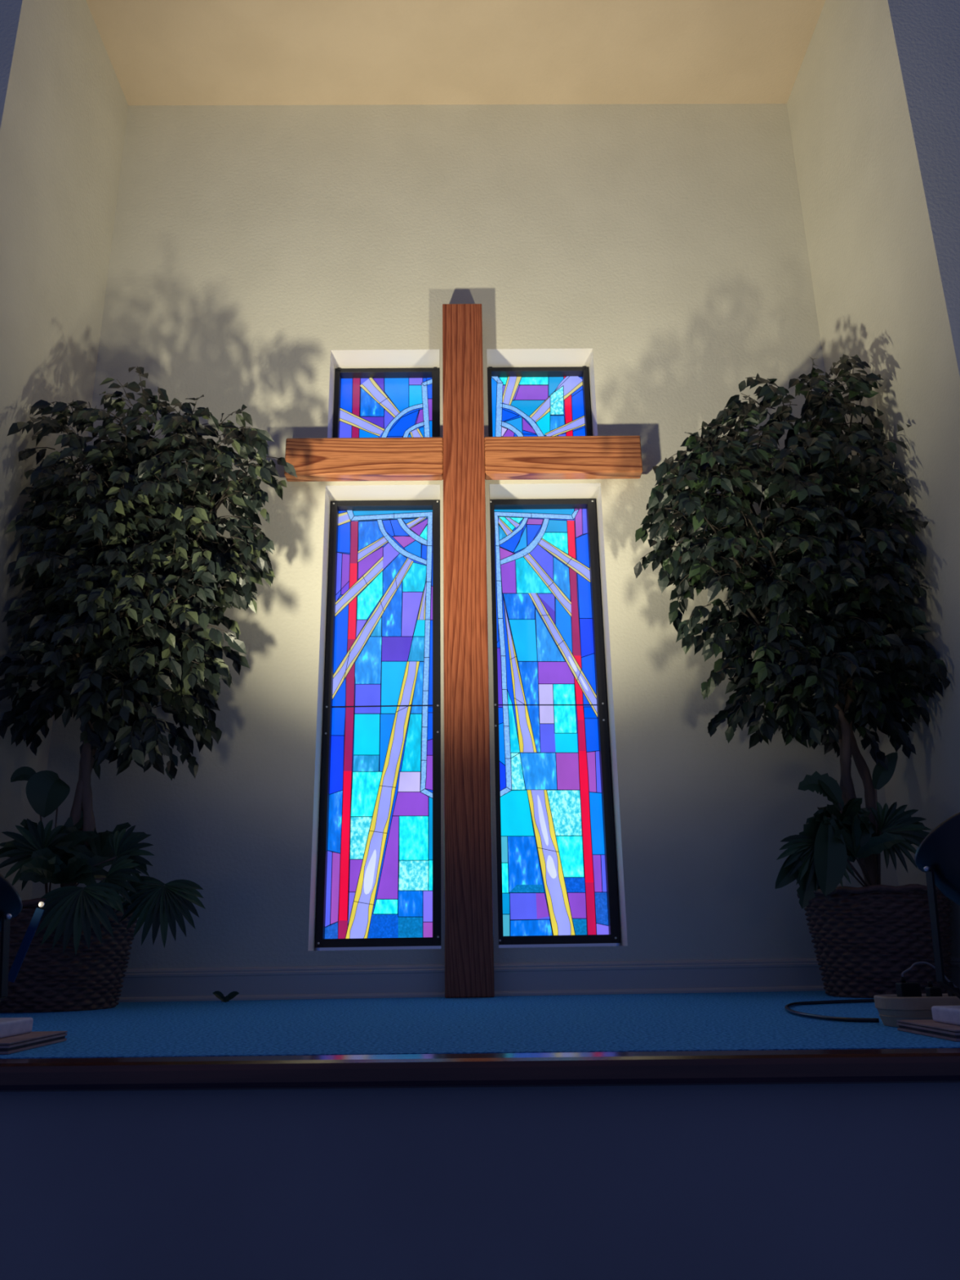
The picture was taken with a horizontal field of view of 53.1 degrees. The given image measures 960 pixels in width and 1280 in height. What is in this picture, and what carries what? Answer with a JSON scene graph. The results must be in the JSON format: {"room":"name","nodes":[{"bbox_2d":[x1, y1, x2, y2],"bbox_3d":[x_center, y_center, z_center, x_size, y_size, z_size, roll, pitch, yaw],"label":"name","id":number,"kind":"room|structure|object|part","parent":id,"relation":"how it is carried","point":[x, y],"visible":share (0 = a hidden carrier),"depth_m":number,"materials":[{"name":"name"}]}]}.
{"room":"house of worship","nodes":[
{"label":"house of worship","id":0,"kind":"room"},
{"bbox_2d":[0,0,128,900],"bbox_3d":[-1.879,-0.871,3.888,0.120,4.446,1.085,-1,-18,-1],"label":"wall","id":1,"kind":"structure","parent":0,"point":[64,105],"depth_m":4.03,"materials":[{"name":"beige paint"}]},
{"bbox_2d":[85,0,825,105],"bbox_3d":[-0.105,-3.066,4.608,3.735,0.120,1.085,-1,-18,-1],"label":"ceiling","id":2,"kind":"structure","parent":0,"point":[160,52],"depth_m":4.79,"materials":[{"name":"beige paint"}]},
{"bbox_2d":[31,103,897,968],"bbox_3d":[-0.080,-0.728,4.588,3.735,4.546,0.300,-1,-18,-1],"label":"wall","id":3,"kind":"structure","parent":0,"point":[251,245],"depth_m":4.64,"materials":[{"name":"beige paint"}]},
{"bbox_2d":[307,484,439,951],"bbox_3d":[-0.432,0.302,4.255,0.528,2.035,0.300,-1,-18,-1],"label":"trim","id":4,"kind":"structure","parent":3,"relation":"attached to","point":[359,492],"depth_m":4.35,"materials":[{"name":"white paint"}]},
{"bbox_2d":[315,500,440,947],"bbox_3d":[-0.434,0.310,4.290,0.515,2.017,0.079,-1,-18,-1],"label":"window","id":5,"kind":"structure","parent":3,"relation":"in","point":[379,874],"depth_m":4.27,"materials":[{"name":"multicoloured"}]},
{"bbox_2d":[327,349,439,437],"bbox_3d":[-0.455,-1.074,4.695,0.525,0.591,0.300,-1,-18,-1],"label":"trim","id":6,"kind":"structure","parent":3,"relation":"attached to","point":[384,358],"depth_m":4.71,"materials":[{"name":"white paint"}]},
{"bbox_2d":[333,367,439,437],"bbox_3d":[-0.457,-1.065,4.729,0.518,0.585,0.079,-1,-18,-1],"label":"window","id":7,"kind":"structure","parent":3,"relation":"in","point":[369,402],"depth_m":4.78,"materials":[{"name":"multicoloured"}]},
{"bbox_2d":[116,958,826,1002],"bbox_3d":[-0.045,1.331,3.762,3.495,0.120,0.022,-1,-18,-1],"label":"baseboard","id":8,"kind":"structure","parent":3,"relation":"attached to","point":[380,981],"depth_m":3.76,"materials":[{"name":"grey paint"}]},
{"bbox_2d":[487,365,591,436],"bbox_3d":[0.290,-1.073,4.740,0.508,0.585,0.079,-1,-18,-1],"label":"window","id":9,"kind":"structure","parent":3,"relation":"in","point":[523,402],"depth_m":4.79,"materials":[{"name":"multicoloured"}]},
{"bbox_2d":[486,348,597,435],"bbox_3d":[0.291,-1.082,4.706,0.514,0.591,0.300,-1,-18,-1],"label":"trim","id":10,"kind":"structure","parent":3,"relation":"attached to","point":[509,357],"depth_m":4.72,"materials":[{"name":"white paint"}]},
{"bbox_2d":[489,498,620,944],"bbox_3d":[0.309,0.302,4.301,0.508,2.017,0.079,-1,-18,-1],"label":"window","id":11,"kind":"structure","parent":3,"relation":"in","point":[557,882],"depth_m":4.28,"materials":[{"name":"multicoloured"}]},
{"bbox_2d":[489,483,627,947],"bbox_3d":[0.314,0.294,4.266,0.512,2.035,0.300,-1,-18,-1],"label":"trim","id":12,"kind":"structure","parent":3,"relation":"attached to","point":[549,491],"depth_m":4.35,"materials":[{"name":"white paint"}]},
{"bbox_2d":[0,1082,959,1279],"bbox_3d":[-0.018,1.465,2.374,8.400,0.919,2.186,-1,-18,-1],"label":"wall","id":13,"kind":"structure","parent":0,"point":[840,1181],"depth_m":1.64,"materials":[{"name":"paint"}]},
{"bbox_2d":[0,1048,959,1092],"bbox_3d":[-0.016,0.760,1.697,8.418,0.046,0.104,-2,-18,2],"label":"trim","id":14,"kind":"structure","parent":13,"relation":"attached to","point":[909,1065],"depth_m":1.66,"materials":[{"name":"brown wood"}]},
{"bbox_2d":[0,991,959,1058],"bbox_3d":[-0.027,1.051,2.640,8.400,0.030,2.331,-1,-18,-1],"label":"floor","id":15,"kind":"structure","parent":0,"point":[738,1020],"depth_m":2.32,"materials":[{"name":"carpet"}]},
{"bbox_2d":[0,1031,67,1053],"bbox_3d":[-1.188,0.830,1.974,0.564,0.020,0.280,-1,-18,-1],"label":"plywood board","id":16,"kind":"object","parent":15,"relation":"on","point":[16,1043],"visible":1,"depth_m":1.96,"materials":[{"name":"brown wood"}]},
{"bbox_2d":[0,1017,33,1038],"bbox_3d":[-1.144,0.809,1.997,0.353,0.031,0.180,-1,-18,-1],"label":"foam block","id":17,"kind":"object","parent":16,"relation":"on","point":[9,1027],"visible":1,"depth_m":2.01,"materials":[{"name":"white plastic"}]},
{"bbox_2d":[0,873,44,1002],"bbox_3d":[-1.095,0.613,1.994,0.209,0.341,0.390,-16,-23,39],"label":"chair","id":18,"kind":"object","parent":17,"relation":"on","point":[11,902],"visible":1,"depth_m":2.01,"materials":[{"name":"black paint"}]},
{"bbox_2d":[0,897,137,1013],"bbox_3d":[-1.492,1.109,3.388,0.560,0.363,0.560,-1,-18,-1],"label":"wicker basket","id":19,"kind":"object","parent":15,"relation":"on","point":[48,980],"visible":0.68,"depth_m":3.19,"materials":[{"name":"brown wicker"}]},
{"bbox_2d":[0,766,205,954],"bbox_3d":[-1.317,0.762,3.379,0.732,0.654,0.437,3,-18,-11],"label":"leafy plant","id":20,"kind":"object","parent":19,"relation":"in","point":[41,854],"visible":0.99,"depth_m":3.25,"materials":[{"name":"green plant"}]},
{"bbox_3d":[-1.509,0.848,3.335,0.006,0.206,0.105,0,-18,-1],"label":"stem","id":21,"kind":"part","parent":20,"relation":"part of","materials":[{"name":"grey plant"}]},
{"bbox_3d":[-1.514,0.731,3.414,0.006,0.475,0.026,-5,-18,12],"label":"stem","id":22,"kind":"part","parent":20,"relation":"part of","materials":[{"name":"green plant"}]},
{"bbox_3d":[-1.387,0.883,3.304,0.283,0.118,0.006,-10,-20,27],"label":"stem","id":23,"kind":"part","parent":20,"relation":"part of","materials":[{"name":"green plant"}]},
{"bbox_3d":[-1.380,0.854,3.334,0.280,0.192,0.005,-7,-19,19],"label":"stem","id":24,"kind":"part","parent":20,"relation":"part of","materials":[{"name":"green plant"}]},
{"bbox_2d":[0,366,297,887],"bbox_3d":[-1.273,-0.036,3.705,1.070,2.144,0.887,-1,-18,-1],"label":"ficus tree","id":25,"kind":"object","parent":19,"relation":"in","point":[123,631],"visible":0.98,"depth_m":3.62,"materials":[{"name":"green plant"}]},
{"bbox_3d":[-1.504,0.436,3.536,0.219,1.148,0.064,4,-18,-14],"label":"trunk stem","id":26,"kind":"part","parent":25,"relation":"part of","materials":[{"name":"grey plant"}]},
{"bbox_3d":[-1.463,0.497,3.555,0.128,1.035,0.066,-14,-22,36],"label":"trunk stem","id":27,"kind":"part","parent":25,"relation":"part of","materials":[{"name":"grey plant"}]},
{"bbox_3d":[-1.400,0.450,3.609,0.236,1.159,0.103,-1,-18,-1],"label":"trunk stem","id":28,"kind":"part","parent":25,"relation":"part of","materials":[{"name":"grey plant"}]},
{"bbox_2d":[212,991,239,1002],"bbox_3d":[-0.896,1.256,3.387,0.095,0.038,0.009,-1,-18,-1],"label":"fallen leaf","id":29,"kind":"object","parent":15,"relation":"on","point":[220,995],"visible":1,"depth_m":3.39,"materials":[{"name":"plant"}]},
{"bbox_2d":[284,303,642,997],"bbox_3d":[-0.062,-0.114,4.148,1.612,3.106,0.075,-1,-18,-1],"label":"wooden cross","id":30,"kind":"object","parent":15,"relation":"on","point":[464,458],"visible":1,"depth_m":4.26,"materials":[{"name":"brown wood"}]},
{"bbox_3d":[-0.523,-0.821,4.370,0.712,0.187,0.074,-1,-18,-1],"label":"crossbar arm","id":31,"kind":"part","parent":30,"relation":"part of","materials":[{"name":"brown wood"}]},
{"bbox_3d":[0.376,-0.831,4.383,0.712,0.187,0.074,-1,-18,-1],"label":"crossbar arm","id":32,"kind":"part","parent":30,"relation":"part of","materials":[{"name":"brown wood"}]},
{"bbox_2d":[784,993,959,1026],"bbox_3d":[1.019,0.963,2.569,0.386,0.063,0.978,-5,-18,12],"label":"power strip","id":33,"kind":"object","parent":15,"relation":"on","point":[891,1008],"visible":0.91,"depth_m":2.13,"materials":[{"name":"beige plastic"}]},
{"bbox_3d":[0.988,1.021,2.666,0.301,0.010,0.864,-10,-20,25],"label":"cord","id":34,"kind":"part","parent":33,"relation":"part of","materials":[{"name":"black rubber"}]},
{"bbox_2d":[895,961,957,996],"bbox_3d":[1.090,0.800,2.185,0.278,0.134,0.056,-1,-18,-1],"label":"plug","id":35,"kind":"object","parent":33,"relation":"attached to","point":[904,988],"visible":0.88,"depth_m":2.17,"materials":[{"name":"black plastic"}]},
{"bbox_3d":[1.097,0.797,2.175,0.269,0.134,0.048,1,-18,-7],"label":"cord","id":36,"kind":"part","parent":35,"relation":"part of","materials":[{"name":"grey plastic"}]},
{"bbox_2d":[924,981,942,996],"bbox_3d":[1.029,0.795,2.183,0.026,0.038,0.030,-1,-18,-1],"label":"plug","id":37,"kind":"object","parent":33,"relation":"attached to","point":[931,991],"visible":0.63,"depth_m":2.17,"materials":[{"name":"black plastic"}]},
{"bbox_2d":[946,982,959,996],"bbox_3d":[1.075,0.795,2.183,0.020,0.036,0.026,-1,-18,-1],"label":"plug","id":38,"kind":"object","parent":33,"relation":"attached to","point":[949,993],"visible":0.3,"depth_m":2.18,"materials":[{"name":"black plastic"}]},
{"bbox_2d":[796,884,951,998],"bbox_3d":[1.427,1.075,3.431,0.530,0.368,0.530,-1,-18,-1],"label":"wicker basket","id":39,"kind":"object","parent":15,"relation":"on","point":[864,939],"visible":0.93,"depth_m":3.25,"materials":[{"name":"brown wicker"}]},
{"bbox_2d":[633,354,950,885],"bbox_3d":[1.164,-0.104,3.771,1.046,2.235,0.822,-1,-18,-1],"label":"ficus tree","id":40,"kind":"object","parent":39,"relation":"in","point":[842,670],"visible":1,"depth_m":3.66,"materials":[{"name":"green plant"}]},
{"bbox_3d":[1.295,0.477,3.568,0.251,0.999,0.073,-1,-18,-1],"label":"trunk stem","id":41,"kind":"part","parent":40,"relation":"part of","materials":[{"name":"grey plant"}]},
{"bbox_3d":[1.365,0.454,3.601,0.172,1.058,0.102,-1,-18,-1],"label":"trunk stem","id":42,"kind":"part","parent":40,"relation":"part of","materials":[{"name":"grey plant"}]},
{"bbox_3d":[1.446,0.434,3.646,0.113,1.124,0.103,-1,-18,-1],"label":"trunk stem","id":43,"kind":"part","parent":40,"relation":"part of","materials":[{"name":"grey plant"}]},
{"bbox_2d":[774,752,931,908],"bbox_3d":[1.310,0.674,3.433,0.629,0.554,0.365,-1,-18,-1],"label":"leafy plant","id":44,"kind":"object","parent":39,"relation":"in","point":[837,834],"visible":0.97,"depth_m":3.33,"materials":[{"name":"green plant"}]},
{"bbox_3d":[1.310,0.772,3.363,0.206,0.286,0.156,-1,-18,-1],"label":"stem","id":45,"kind":"part","parent":44,"relation":"part of","materials":[{"name":"green plant"}]},
{"bbox_3d":[1.326,0.771,3.390,0.200,0.303,0.006,10,-21,-30],"label":"stem","id":46,"kind":"part","parent":44,"relation":"part of","materials":[{"name":"green plant"}]},
{"bbox_3d":[1.279,0.821,3.363,0.293,0.193,0.006,7,-19,-24],"label":"stem","id":47,"kind":"part","parent":44,"relation":"part of","materials":[{"name":"green plant"}]},
{"bbox_3d":[1.355,0.760,3.436,0.113,0.350,0.026,-1,-18,-1],"label":"stem","id":48,"kind":"part","parent":44,"relation":"part of","materials":[{"name":"green plant"}]},
{"bbox_3d":[1.357,0.772,3.432,0.112,0.324,0.006,3,-18,-11],"label":"stem","id":49,"kind":"part","parent":44,"relation":"part of","materials":[{"name":"green plant"}]},
{"bbox_3d":[1.288,0.807,3.352,0.292,0.214,0.006,10,-21,-30],"label":"stem","id":50,"kind":"part","parent":44,"relation":"part of","materials":[{"name":"green plant"}]},
{"bbox_3d":[1.285,0.811,3.346,0.301,0.202,0.006,10,-21,-32],"label":"stem","id":51,"kind":"part","parent":44,"relation":"part of","materials":[{"name":"green plant"}]},
{"bbox_3d":[1.426,0.736,3.445,0.045,0.398,0.006,-11,-20,28],"label":"stem","id":52,"kind":"part","parent":44,"relation":"part of","materials":[{"name":"green plant"}]},
{"bbox_3d":[1.423,0.781,3.414,0.006,0.292,0.063,9,-20,-28],"label":"stem","id":53,"kind":"part","parent":44,"relation":"part of","materials":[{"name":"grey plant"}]},
{"bbox_3d":[1.410,0.800,3.382,0.006,0.239,0.105,-1,-18,0],"label":"stem","id":54,"kind":"part","parent":44,"relation":"part of","materials":[{"name":"green plant"}]},
{"bbox_2d":[896,1019,959,1041],"bbox_3d":[1.162,0.781,1.936,0.538,0.020,0.260,-1,-18,-1],"label":"plywood board","id":55,"kind":"object","parent":15,"relation":"on","point":[931,1028],"visible":1,"depth_m":1.93,"materials":[{"name":"brown wood"}]},
{"bbox_2d":[931,1005,959,1025],"bbox_3d":[1.111,0.757,1.943,0.338,0.031,0.140,-1,-18,-1],"label":"foam block","id":56,"kind":"object","parent":55,"relation":"on","point":[950,1015],"visible":1,"depth_m":1.95,"materials":[{"name":"white plastic"}]},
{"bbox_2d":[914,812,959,998],"bbox_3d":[1.091,0.548,2.010,0.211,0.396,0.314,13,-22,-37],"label":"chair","id":57,"kind":"object","parent":56,"relation":"on","point":[938,855],"visible":1,"depth_m":2.03,"materials":[{"name":"black paint"}]},
{"bbox_2d":[786,0,959,958],"bbox_3d":[1.736,-0.911,3.940,0.120,4.446,1.085,-1,-18,-1],"label":"wall","id":58,"kind":"structure","parent":0,"point":[879,202],"depth_m":3.83,"materials":[{"name":"beige paint"}]},
{"bbox_2d":[948,957,959,988],"bbox_3d":[1.697,1.147,3.271,0.022,0.120,1.065,-1,-18,-1],"label":"baseboard","id":59,"kind":"structure","parent":58,"relation":"attached to","point":[955,962],"depth_m":3.42,"materials":[{"name":"grey paint"}]},
{"bbox_2d":[916,0,959,208],"bbox_3d":[2.961,-1.621,3.673,2.338,5.600,0.120,-1,-18,-1],"label":"wall","id":60,"kind":"structure","parent":0,"point":[940,19],"depth_m":3.81,"materials":[{"name":"white paint"}]}
]}

